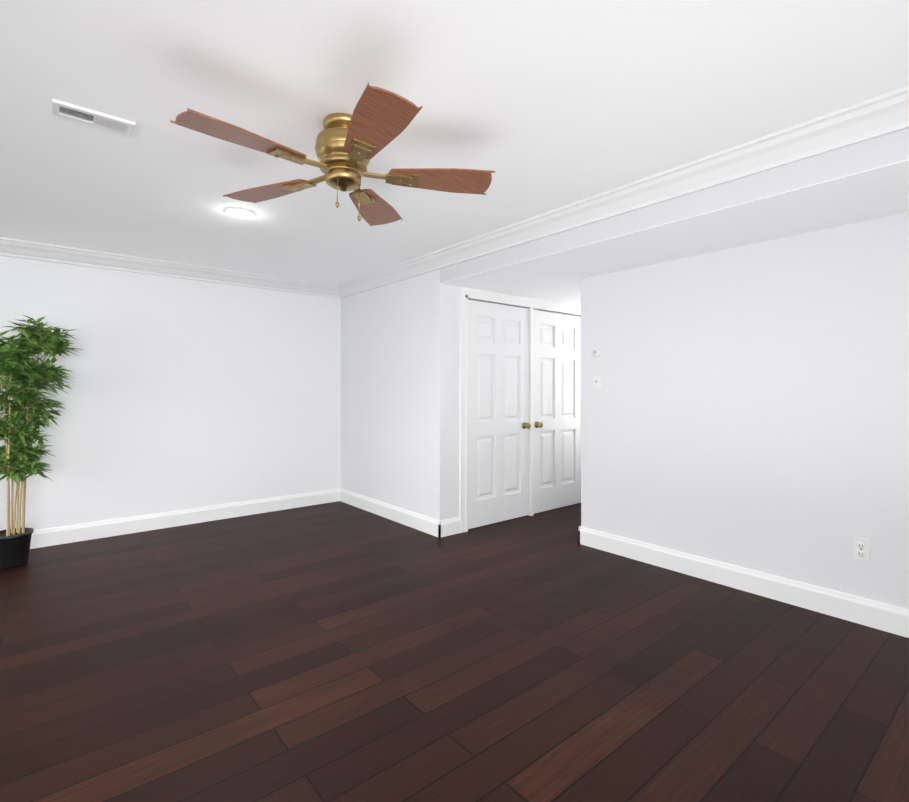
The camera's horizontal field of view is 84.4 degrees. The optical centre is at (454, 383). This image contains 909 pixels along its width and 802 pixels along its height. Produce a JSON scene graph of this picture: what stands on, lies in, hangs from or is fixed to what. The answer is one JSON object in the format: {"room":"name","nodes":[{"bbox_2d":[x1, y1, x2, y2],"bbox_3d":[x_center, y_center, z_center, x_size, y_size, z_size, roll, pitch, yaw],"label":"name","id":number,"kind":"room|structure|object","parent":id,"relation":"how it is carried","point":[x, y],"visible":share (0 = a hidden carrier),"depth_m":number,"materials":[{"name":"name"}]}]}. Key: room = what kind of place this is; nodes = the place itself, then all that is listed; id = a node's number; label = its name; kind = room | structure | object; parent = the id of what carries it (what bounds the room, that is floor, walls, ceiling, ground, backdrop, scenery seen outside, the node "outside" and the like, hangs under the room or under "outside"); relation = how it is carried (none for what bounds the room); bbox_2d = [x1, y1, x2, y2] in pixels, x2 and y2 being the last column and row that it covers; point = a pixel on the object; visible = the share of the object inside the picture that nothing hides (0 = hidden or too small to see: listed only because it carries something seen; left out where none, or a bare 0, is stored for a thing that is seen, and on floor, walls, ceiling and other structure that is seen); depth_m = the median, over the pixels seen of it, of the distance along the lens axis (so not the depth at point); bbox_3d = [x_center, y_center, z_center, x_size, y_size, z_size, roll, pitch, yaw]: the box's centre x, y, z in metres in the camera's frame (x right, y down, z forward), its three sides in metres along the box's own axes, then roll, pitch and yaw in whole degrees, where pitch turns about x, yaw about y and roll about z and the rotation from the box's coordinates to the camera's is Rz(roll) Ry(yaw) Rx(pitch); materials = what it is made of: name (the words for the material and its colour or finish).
{"room":"empty living room","nodes":[
{"label":"empty living room","id":0,"kind":"room"},
{"bbox_2d":[0,256,340,530],"bbox_3d":[-3.161,0.095,3.984,5.120,2.330,0.120,1,-1,-40],"label":"wall","id":1,"kind":"structure","parent":0,"point":[182,394],"depth_m":4.46,"materials":[{"name":"paint"}]},
{"bbox_2d":[0,237,340,298],"bbox_3d":[-3.093,-1.012,3.914,4.880,0.118,0.095,1,-1,-40],"label":"crown molding","id":2,"kind":"structure","parent":1,"relation":"attached to","point":[18,248],"depth_m":4.32,"materials":[{"name":"white wood"}]},
{"bbox_2d":[30,488,339,548],"bbox_3d":[-3.118,1.192,3.920,4.880,0.135,0.016,1,-1,-40],"label":"baseboard","id":3,"kind":"structure","parent":1,"relation":"attached to","point":[78,532],"depth_m":4.43,"materials":[{"name":"white wood"}]},
{"bbox_2d":[341,269,450,520],"bbox_3d":[-0.636,0.105,4.855,0.120,2.330,1.760,1,-1,-40],"label":"wall","id":4,"kind":"structure","parent":0,"point":[395,393],"depth_m":4.60,"materials":[{"name":"paint"}]},
{"bbox_2d":[340,488,440,537],"bbox_3d":[-0.684,1.202,4.793,0.016,0.135,1.776,1,-1,-40],"label":"baseboard","id":5,"kind":"structure","parent":4,"relation":"attached to","point":[422,523],"depth_m":4.64,"materials":[{"name":"white wood"}]},
{"bbox_2d":[337,86,908,298],"bbox_3d":[1.156,-1.028,2.535,0.095,0.118,7.640,1,-1,-40],"label":"crown molding","id":6,"kind":"structure","parent":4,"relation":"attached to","point":[881,115],"depth_m":2.50,"materials":[{"name":"white wood"}]},
{"bbox_2d":[0,501,908,801],"bbox_3d":[-0.200,1.295,2.684,8.040,0.100,9.880,1,-1,-40],"label":"floor","id":7,"kind":"structure","parent":0,"point":[338,651],"depth_m":2.13,"materials":[{"name":"brown wood"}]},
{"bbox_2d":[0,315,82,568],"bbox_3d":[-3.022,0.380,3.522,0.698,1.749,0.685,1,-1,-40],"label":"bamboo plant","id":8,"kind":"object","parent":7,"relation":"on","point":[19,460],"visible":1,"depth_m":3.48,"materials":[{"name":"green plant"}]},
{"bbox_2d":[0,0,908,284],"bbox_3d":[-0.200,-1.135,2.711,8.040,0.100,9.880,1,-1,-40],"label":"ceiling","id":9,"kind":"structure","parent":0,"point":[540,106],"depth_m":1.93,"materials":[{"name":"paint"}]},
{"bbox_2d":[52,99,134,135],"bbox_3d":[-1.474,-1.086,2.055,0.270,0.011,0.115,1,-1,-40],"label":"ceiling vent","id":10,"kind":"object","parent":9,"relation":"in","point":[88,116],"visible":1,"depth_m":2.04,"materials":[{"name":"white metal"}]},
{"bbox_2d":[224,207,255,217],"bbox_3d":[-1.349,-1.074,3.154,0.188,0.011,0.188,1,-1,-40],"label":"recessed light","id":11,"kind":"object","parent":9,"relation":"in","point":[241,212],"visible":1,"depth_m":3.15,"materials":[{"name":"white"}]},
{"bbox_2d":[170,82,494,226],"bbox_3d":[-0.477,-0.886,2.075,1.222,0.411,1.247,1,-1,-40],"label":"ceiling fan","id":12,"kind":"object","parent":9,"relation":"hanging from","point":[348,147],"visible":1,"depth_m":2.01,"materials":[{"name":"brown wood"}]},
{"bbox_2d":[440,128,908,282],"bbox_3d":[2.925,-0.965,2.856,3.040,0.236,5.880,1,-1,-40],"label":"soffit beam","id":13,"kind":"structure","parent":9,"relation":"attached to","point":[887,149],"depth_m":2.46,"materials":[{"name":"paint"}]},
{"bbox_2d":[440,159,908,306],"bbox_3d":[2.925,-0.845,2.855,3.038,0.004,5.880,1,-1,-40],"label":"ceiling","id":14,"kind":"structure","parent":13,"relation":"attached to","point":[865,195],"depth_m":2.80,"materials":[{"name":"paint"}]},
{"bbox_2d":[451,286,579,517],"bbox_3d":[0.636,0.105,4.844,1.825,2.330,0.120,1,-1,-40],"label":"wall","id":15,"kind":"structure","parent":0,"point":[454,401],"depth_m":4.24,"materials":[{"name":"paint"}]},
{"bbox_2d":[438,517,459,537],"bbox_3d":[-0.041,1.195,4.182,0.226,0.135,0.016,1,-1,-40],"label":"baseboard return","id":16,"kind":"object","parent":15,"relation":"attached to","point":[450,526],"visible":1,"depth_m":4.17,"materials":[{"name":"white wood"}]},
{"bbox_2d":[468,300,530,528],"bbox_3d":[0.416,0.265,4.568,0.806,1.987,0.110,1,-1,-40],"label":"door","id":17,"kind":"structure","parent":15,"relation":"in","point":[499,425],"depth_m":4.57,"materials":[{"name":"white wood"}]},
{"bbox_2d":[459,287,580,532],"bbox_3d":[0.708,0.225,4.885,1.810,2.090,0.146,1,-1,-40],"label":"door frame","id":18,"kind":"structure","parent":15,"relation":"attached to","point":[465,293],"depth_m":4.30,"materials":[{"name":"white wood"}]},
{"bbox_2d":[533,309,580,513],"bbox_3d":[1.073,0.271,5.112,0.806,1.987,0.110,1,-1,-40],"label":"door","id":19,"kind":"structure","parent":15,"relation":"in","point":[557,403],"depth_m":5.11,"materials":[{"name":"white wood"}]},
{"bbox_2d":[581,212,908,608],"bbox_3d":[3.485,0.201,2.755,2.290,2.090,5.030,1,-1,-40],"label":"wall","id":20,"kind":"structure","parent":0,"point":[746,406],"depth_m":2.96,"materials":[{"name":"paint"}]},
{"bbox_2d":[592,347,600,386],"bbox_3d":[1.086,-0.126,3.843,0.022,0.308,0.076,1,-1,-40],"label":"controls","id":21,"kind":"object","parent":20,"relation":"attached to","point":[596,351],"visible":1,"depth_m":3.84,"materials":[{"name":"white plastic"}]},
{"bbox_2d":[578,526,908,637],"bbox_3d":[2.591,1.170,2.015,0.016,0.135,5.046,1,-1,-40],"label":"baseboard","id":22,"kind":"structure","parent":20,"relation":"attached to","point":[889,618],"depth_m":2.95,"materials":[{"name":"white wood"}]},
{"bbox_2d":[853,537,869,561],"bbox_3d":[2.111,0.859,2.603,0.009,0.114,0.070,1,-1,-40],"label":"electrical outlet plate","id":23,"kind":"object","parent":20,"relation":"attached to","point":[861,548],"visible":1,"depth_m":2.60,"materials":[{"name":"white plastic"}]}
]}

